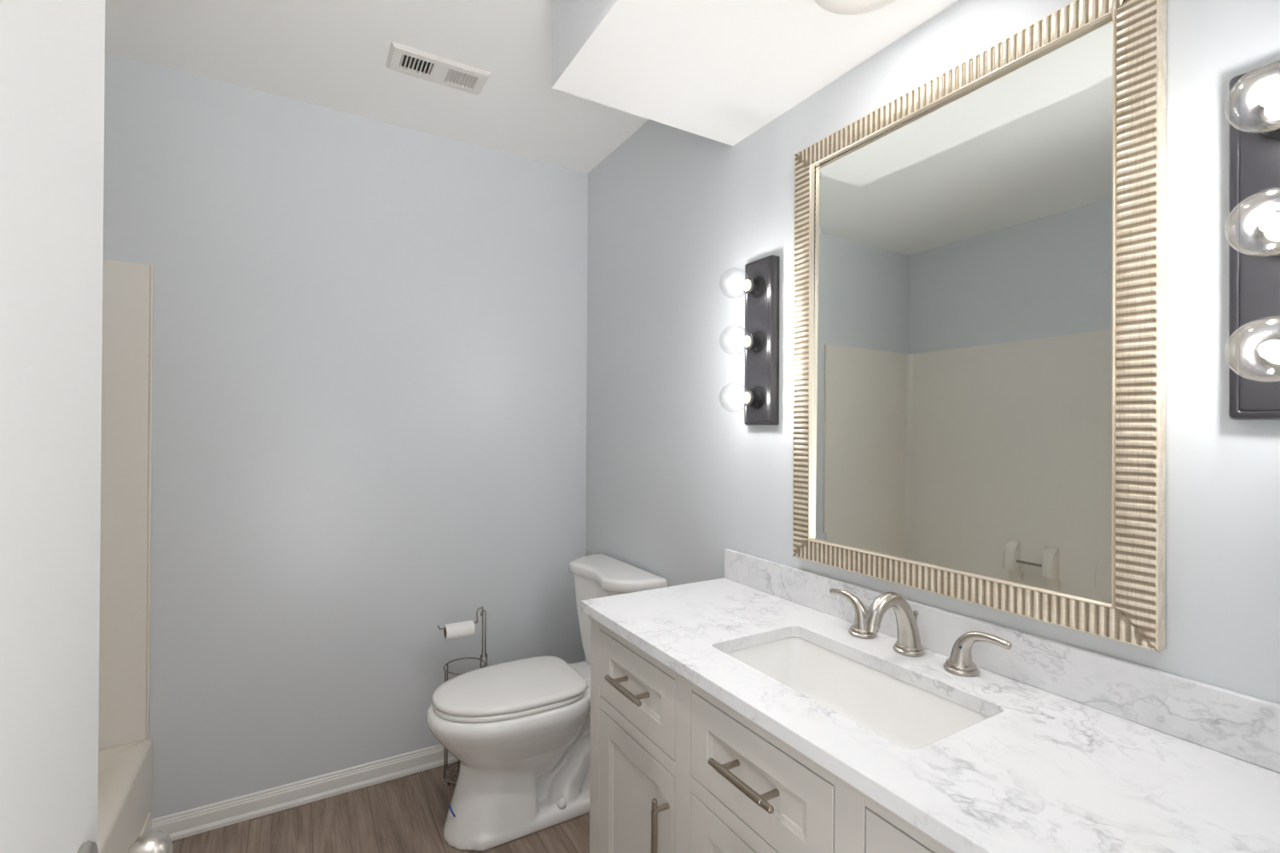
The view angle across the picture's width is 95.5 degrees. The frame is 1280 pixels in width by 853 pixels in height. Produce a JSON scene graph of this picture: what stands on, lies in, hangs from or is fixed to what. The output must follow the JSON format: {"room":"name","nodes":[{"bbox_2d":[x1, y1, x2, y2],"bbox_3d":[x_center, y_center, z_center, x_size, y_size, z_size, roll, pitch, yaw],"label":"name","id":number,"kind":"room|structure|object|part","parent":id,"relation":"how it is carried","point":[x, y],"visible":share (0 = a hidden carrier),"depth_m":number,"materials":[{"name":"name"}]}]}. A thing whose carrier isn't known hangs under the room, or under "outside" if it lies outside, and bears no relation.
{"room":"bathroom","nodes":[
{"label":"bathroom","id":0,"kind":"room"},
{"bbox_2d":[102,52,587,819],"bbox_3d":[-1.276,0.091,2.123,2.532,2.529,0.100,0,0,-31],"label":"wall","id":1,"kind":"structure","parent":0,"point":[369,335],"depth_m":2.15,"materials":[{"name":"grey paint"}]},
{"bbox_2d":[151,744,458,841],"bbox_3d":[-0.917,1.318,2.266,1.550,0.080,0.016,0,0,-31],"label":"baseboard","id":2,"kind":"structure","parent":1,"relation":"attached to","point":[189,823],"depth_m":2.08,"materials":[{"name":"white paint"}]},
{"bbox_2d":[104,0,649,173],"bbox_3d":[-0.642,-1.205,1.063,2.532,0.060,2.572,0,0,-31],"label":"ceiling","id":3,"kind":"structure","parent":0,"point":[329,54],"depth_m":1.84,"materials":[{"name":"white paint"}]},
{"bbox_2d":[385,40,491,95],"bbox_3d":[-0.659,-1.165,1.907,0.305,0.012,0.143,0,0,-31],"label":"ceiling vent","id":4,"kind":"object","parent":3,"relation":"in","point":[403,59],"visible":1,"depth_m":1.89,"materials":[{"name":"white metal"}]},
{"bbox_2d":[171,761,589,852],"bbox_3d":[-0.363,1.383,0.555,2.532,0.060,3.727,0,0,-31],"label":"floor","id":5,"kind":"structure","parent":0,"point":[407,814],"depth_m":1.96,"materials":[{"name":"brown wood"}]},
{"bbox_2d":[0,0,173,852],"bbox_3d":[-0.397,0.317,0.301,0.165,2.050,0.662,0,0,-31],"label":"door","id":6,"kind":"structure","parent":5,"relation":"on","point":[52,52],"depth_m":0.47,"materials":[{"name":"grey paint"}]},
{"bbox_3d":[-0.400,0.317,0.299,0.036,2.050,0.662,0,0,-31],"label":"panel","id":7,"kind":"part","parent":6,"relation":"part of","materials":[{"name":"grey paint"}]},
{"bbox_3d":[-0.490,0.427,0.559,0.063,0.055,0.055,0,0,-31],"label":"knob","id":8,"kind":"part","parent":6,"relation":"part of","materials":[{"name":"silver metal"}]},
{"bbox_2d":[97,739,152,852],"bbox_3d":[-1.528,1.177,1.028,0.796,0.345,1.526,0,0,-31],"label":"bathtub","id":9,"kind":"object","parent":5,"relation":"on","point":[125,770],"visible":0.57,"depth_m":1.68,"materials":[{"name":"beige plastic"}]},
{"bbox_2d":[98,259,153,749],"bbox_3d":[-1.526,0.238,1.020,0.782,1.530,1.546,0,0,-31],"label":"tub surround","id":10,"kind":"object","parent":9,"relation":"on","point":[127,287],"visible":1,"depth_m":1.85,"materials":[{"name":"white"}]},
{"bbox_3d":[-1.205,1.257,1.254,0.009,0.090,1.346,0,0,-31],"label":"apron panel","id":11,"kind":"part","parent":9,"relation":"part of","materials":[{"name":"beige plastic"}]},
{"bbox_2d":[437,606,487,785],"bbox_3d":[-0.688,1.030,2.270,0.177,0.658,0.158,0,0,-10],"label":"toilet paper stand","id":12,"kind":"object","parent":5,"relation":"on","point":[483,610],"visible":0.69,"depth_m":2.27,"materials":[{"name":"silver metal"}]},
{"bbox_2d":[443,620,474,640],"bbox_3d":[-0.691,0.778,2.222,0.105,0.057,0.057,0,0,-31],"label":"toilet paper roll","id":13,"kind":"object","parent":12,"relation":"on","point":[460,630],"visible":0.99,"depth_m":2.20,"materials":[{"name":"white paper"}]},
{"bbox_2d":[426,552,667,851],"bbox_3d":[-0.362,0.947,2.078,0.760,0.824,0.504,0,0,-31],"label":"toilet","id":14,"kind":"object","parent":5,"relation":"on","point":[519,731],"visible":0.79,"depth_m":1.93,"materials":[{"name":"white ceramic"}]},
{"bbox_3d":[-0.460,0.922,2.020,0.494,0.018,0.368,0,0,-31],"label":"seat","id":15,"kind":"part","parent":14,"relation":"part of","materials":[{"name":"white plastic"}]},
{"bbox_3d":[-0.369,1.146,2.073,0.745,0.428,0.398,0,0,-31],"label":"bowl","id":16,"kind":"part","parent":14,"relation":"part of","materials":[{"name":"white ceramic"}]},
{"bbox_3d":[-0.457,0.899,2.022,0.502,0.026,0.368,0,0,-31],"label":"seat lid","id":17,"kind":"part","parent":14,"relation":"part of","materials":[{"name":"white plastic"}]},
{"bbox_3d":[-0.114,0.754,2.224,0.178,0.364,0.471,0,0,-31],"label":"tank","id":18,"kind":"part","parent":14,"relation":"part of","materials":[{"name":"white ceramic"}]},
{"bbox_3d":[-0.118,0.557,2.222,0.199,0.040,0.504,0,0,-31],"label":"tank lid","id":19,"kind":"part","parent":14,"relation":"part of","materials":[{"name":"white ceramic"}]},
{"bbox_2d":[587,616,954,852],"bbox_3d":[0.374,0.924,1.096,0.519,0.872,1.257,0,0,-31],"label":"vanity cabinet","id":20,"kind":"object","parent":5,"relation":"on","point":[674,768],"visible":0.67,"depth_m":1.12,"materials":[{"name":"grey paint"}]},
{"bbox_3d":[-0.025,0.591,1.314,0.047,0.014,0.156,0,0,-31],"label":"pull handle","id":21,"kind":"part","parent":20,"relation":"part of","materials":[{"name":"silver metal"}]},
{"bbox_3d":[-0.010,0.986,1.334,0.020,0.541,0.340,0,0,-31],"label":"cabinet door","id":22,"kind":"part","parent":20,"relation":"part of","materials":[{"name":"grey paint"}]},
{"bbox_3d":[-0.007,0.600,1.335,0.020,0.164,0.340,0,0,-31],"label":"drawer","id":23,"kind":"part","parent":20,"relation":"part of","materials":[{"name":"grey paint"}]},
{"bbox_3d":[0.044,0.840,1.194,0.047,0.157,0.014,0,0,-31],"label":"pull handle","id":24,"kind":"part","parent":20,"relation":"part of","materials":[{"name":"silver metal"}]},
{"bbox_3d":[0.195,0.838,0.989,0.020,0.246,0.349,0,0,-31],"label":"drawer","id":25,"kind":"part","parent":20,"relation":"part of","materials":[{"name":"grey paint"}]},
{"bbox_3d":[0.178,0.590,0.969,0.047,0.014,0.156,0,0,-31],"label":"pull handle","id":26,"kind":"part","parent":20,"relation":"part of","materials":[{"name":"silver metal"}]},
{"bbox_3d":[0.196,0.599,0.990,0.020,0.163,0.349,0,0,-31],"label":"drawer","id":27,"kind":"part","parent":20,"relation":"part of","materials":[{"name":"grey paint"}]},
{"bbox_3d":[0.399,0.599,0.645,0.020,0.164,0.340,0,0,-31],"label":"drawer","id":28,"kind":"part","parent":20,"relation":"part of","materials":[{"name":"grey paint"}]},
{"bbox_2d":[580,548,1279,852],"bbox_3d":[0.386,0.430,1.103,0.496,0.115,1.300,0,0,-31],"label":"countertop","id":29,"kind":"structure","parent":20,"relation":"on","point":[1077,750],"depth_m":0.86,"materials":[{"name":"stone"}]},
{"bbox_2d":[724,636,989,749],"bbox_3d":[0.373,0.563,1.090,0.320,0.150,0.538,0,0,-31],"label":"sink","id":30,"kind":"object","parent":29,"relation":"in","point":[910,717],"visible":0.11,"depth_m":1.19,"materials":[{"name":"white ceramic"}]},
{"bbox_2d":[829,588,1012,676],"bbox_3d":[0.509,0.397,1.173,0.159,0.130,0.402,0,0,-31],"label":"faucet","id":31,"kind":"object","parent":29,"relation":"on","point":[866,625],"visible":1,"depth_m":1.16,"materials":[{"name":"silver metal"}]},
{"bbox_3d":[0.478,0.414,1.324,0.042,0.074,0.111,0,0,-31],"label":"lever handle","id":32,"kind":"part","parent":31,"relation":"part of","materials":[{"name":"silver metal"}]},
{"bbox_3d":[0.508,0.391,1.169,0.152,0.119,0.047,0,0,-31],"label":"spout","id":33,"kind":"part","parent":31,"relation":"part of","materials":[{"name":"silver metal"}]},
{"bbox_3d":[0.572,0.422,1.207,0.011,0.081,0.011,0,0,3],"label":"lift rod","id":34,"kind":"part","parent":31,"relation":"part of","materials":[{"name":"silver metal"}]},
{"bbox_3d":[0.626,0.414,1.072,0.042,0.074,0.111,0,0,-31],"label":"lever handle","id":35,"kind":"part","parent":31,"relation":"part of","materials":[{"name":"silver metal"}]},
{"bbox_2d":[814,0,896,14],"bbox_3d":[0.434,-0.859,1.110,0.208,0.006,0.208,0,0,-31],"label":"recessed light","id":36,"kind":"object","parent":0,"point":[841,7],"visible":1,"depth_m":1.18,"materials":[{"name":"white glass"}]},
{"bbox_2d":[585,0,1279,704],"bbox_3d":[0.424,0.098,1.632,0.100,2.529,2.472,0,0,-31],"label":"wall","id":37,"kind":"structure","parent":0,"point":[676,479],"depth_m":1.57,"materials":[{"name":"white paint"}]},
{"bbox_2d":[719,255,779,425],"bbox_3d":[0.289,-0.238,1.616,0.152,0.469,0.115,0,0,-31],"label":"vanity light","id":38,"kind":"object","parent":37,"relation":"attached to","point":[760,286],"visible":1,"depth_m":1.61,"materials":[{"name":"black metal"}]},
{"bbox_3d":[0.289,-0.080,1.616,0.032,0.032,0.032,0,0,-31],"label":"bulb","id":39,"kind":"part","parent":38,"relation":"part of","materials":[{"name":"white glass"}]},
{"bbox_3d":[0.290,-0.237,1.616,0.032,0.032,0.032,0,0,-31],"label":"bulb","id":40,"kind":"part","parent":38,"relation":"part of","materials":[{"name":"white glass"}]},
{"bbox_3d":[0.291,-0.394,1.617,0.032,0.032,0.032,0,0,-31],"label":"bulb","id":41,"kind":"part","parent":38,"relation":"part of","materials":[{"name":"white glass"}]},
{"bbox_2d":[742,388,763,408],"bbox_3d":[0.314,-0.080,1.630,0.036,0.060,0.060,0,0,-31],"label":"socket","id":42,"kind":"object","parent":38,"relation":"attached to","point":[753,398],"depth_m":1.62,"materials":[{"name":"black metal"}]},
{"bbox_2d":[742,331,764,353],"bbox_3d":[0.315,-0.237,1.631,0.036,0.060,0.060,0,0,-31],"label":"socket","id":43,"kind":"object","parent":38,"relation":"attached to","point":[753,341],"depth_m":1.62,"materials":[{"name":"black metal"}]},
{"bbox_2d":[742,276,764,297],"bbox_3d":[0.315,-0.394,1.631,0.036,0.060,0.060,0,0,-31],"label":"socket","id":44,"kind":"object","parent":38,"relation":"attached to","point":[756,288],"depth_m":1.62,"materials":[{"name":"black metal"}]},
{"bbox_3d":[0.342,-0.238,1.647,0.029,0.469,0.115,0,0,-31],"label":"plate","id":45,"kind":"part","parent":38,"relation":"part of","materials":[{"name":"grey metal"}]},
{"bbox_2d":[552,0,958,145],"bbox_3d":[0.365,-1.016,1.067,0.591,0.307,1.316,0,0,-31],"label":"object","id":46,"kind":"structure","parent":37,"relation":"attached to","point":[721,71],"depth_m":1.35,"materials":[{"name":"white paint"}]},
{"bbox_2d":[792,0,1166,652],"bbox_3d":[0.601,-0.188,1.206,0.028,1.056,0.752,0,0,-31],"label":"wall mirror","id":47,"kind":"object","parent":37,"relation":"attached to","point":[980,301],"visible":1,"depth_m":1.08,"materials":[{"name":"gold mirror"}]},
{"bbox_2d":[724,548,1279,773],"bbox_3d":[0.594,0.418,1.226,0.014,0.088,1.300,0,0,-31],"label":"backsplash","id":48,"kind":"structure","parent":37,"relation":"attached to","point":[1241,726],"depth_m":0.97,"materials":[{"name":"stone"}]},
{"bbox_2d":[1224,58,1279,419],"bbox_3d":[0.808,-0.249,0.735,0.152,0.478,0.121,0,0,-31],"label":"vanity light","id":49,"kind":"object","parent":37,"relation":"attached to","point":[1253,216],"visible":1,"depth_m":0.79,"materials":[{"name":"black metal"}]},
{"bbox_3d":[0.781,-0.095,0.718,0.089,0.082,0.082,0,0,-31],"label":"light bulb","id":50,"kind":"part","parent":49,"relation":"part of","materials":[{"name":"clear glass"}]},
{"bbox_2d":[1257,333,1279,376],"bbox_3d":[0.833,-0.095,0.749,0.036,0.060,0.060,0,0,-31],"label":"socket","id":51,"kind":"object","parent":49,"relation":"attached to","point":[1266,367],"depth_m":0.77,"materials":[{"name":"white"}]},
{"bbox_2d":[1257,212,1279,257],"bbox_3d":[0.834,-0.252,0.750,0.036,0.060,0.060,0,0,-31],"label":"socket","id":52,"kind":"object","parent":49,"relation":"attached to","point":[1268,242],"depth_m":0.77,"materials":[{"name":"white"}]},
{"bbox_2d":[1257,105,1279,139],"bbox_3d":[0.834,-0.407,0.750,0.036,0.060,0.060,0,0,-31],"label":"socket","id":53,"kind":"object","parent":49,"relation":"attached to","point":[1268,119],"depth_m":0.76,"materials":[{"name":"black"}]},
{"bbox_3d":[0.809,-0.252,0.735,0.032,0.032,0.032,0,0,-31],"label":"bulb","id":54,"kind":"part","parent":49,"relation":"part of","materials":[{"name":"white glass"}]},
{"bbox_3d":[0.810,-0.408,0.736,0.032,0.032,0.032,0,0,-31],"label":"bulb","id":55,"kind":"part","parent":49,"relation":"part of","materials":[{"name":"white glass"}]},
{"bbox_3d":[0.809,-0.095,0.735,0.032,0.032,0.032,0,0,-31],"label":"bulb","id":56,"kind":"part","parent":49,"relation":"part of","materials":[{"name":"white glass"}]}
]}

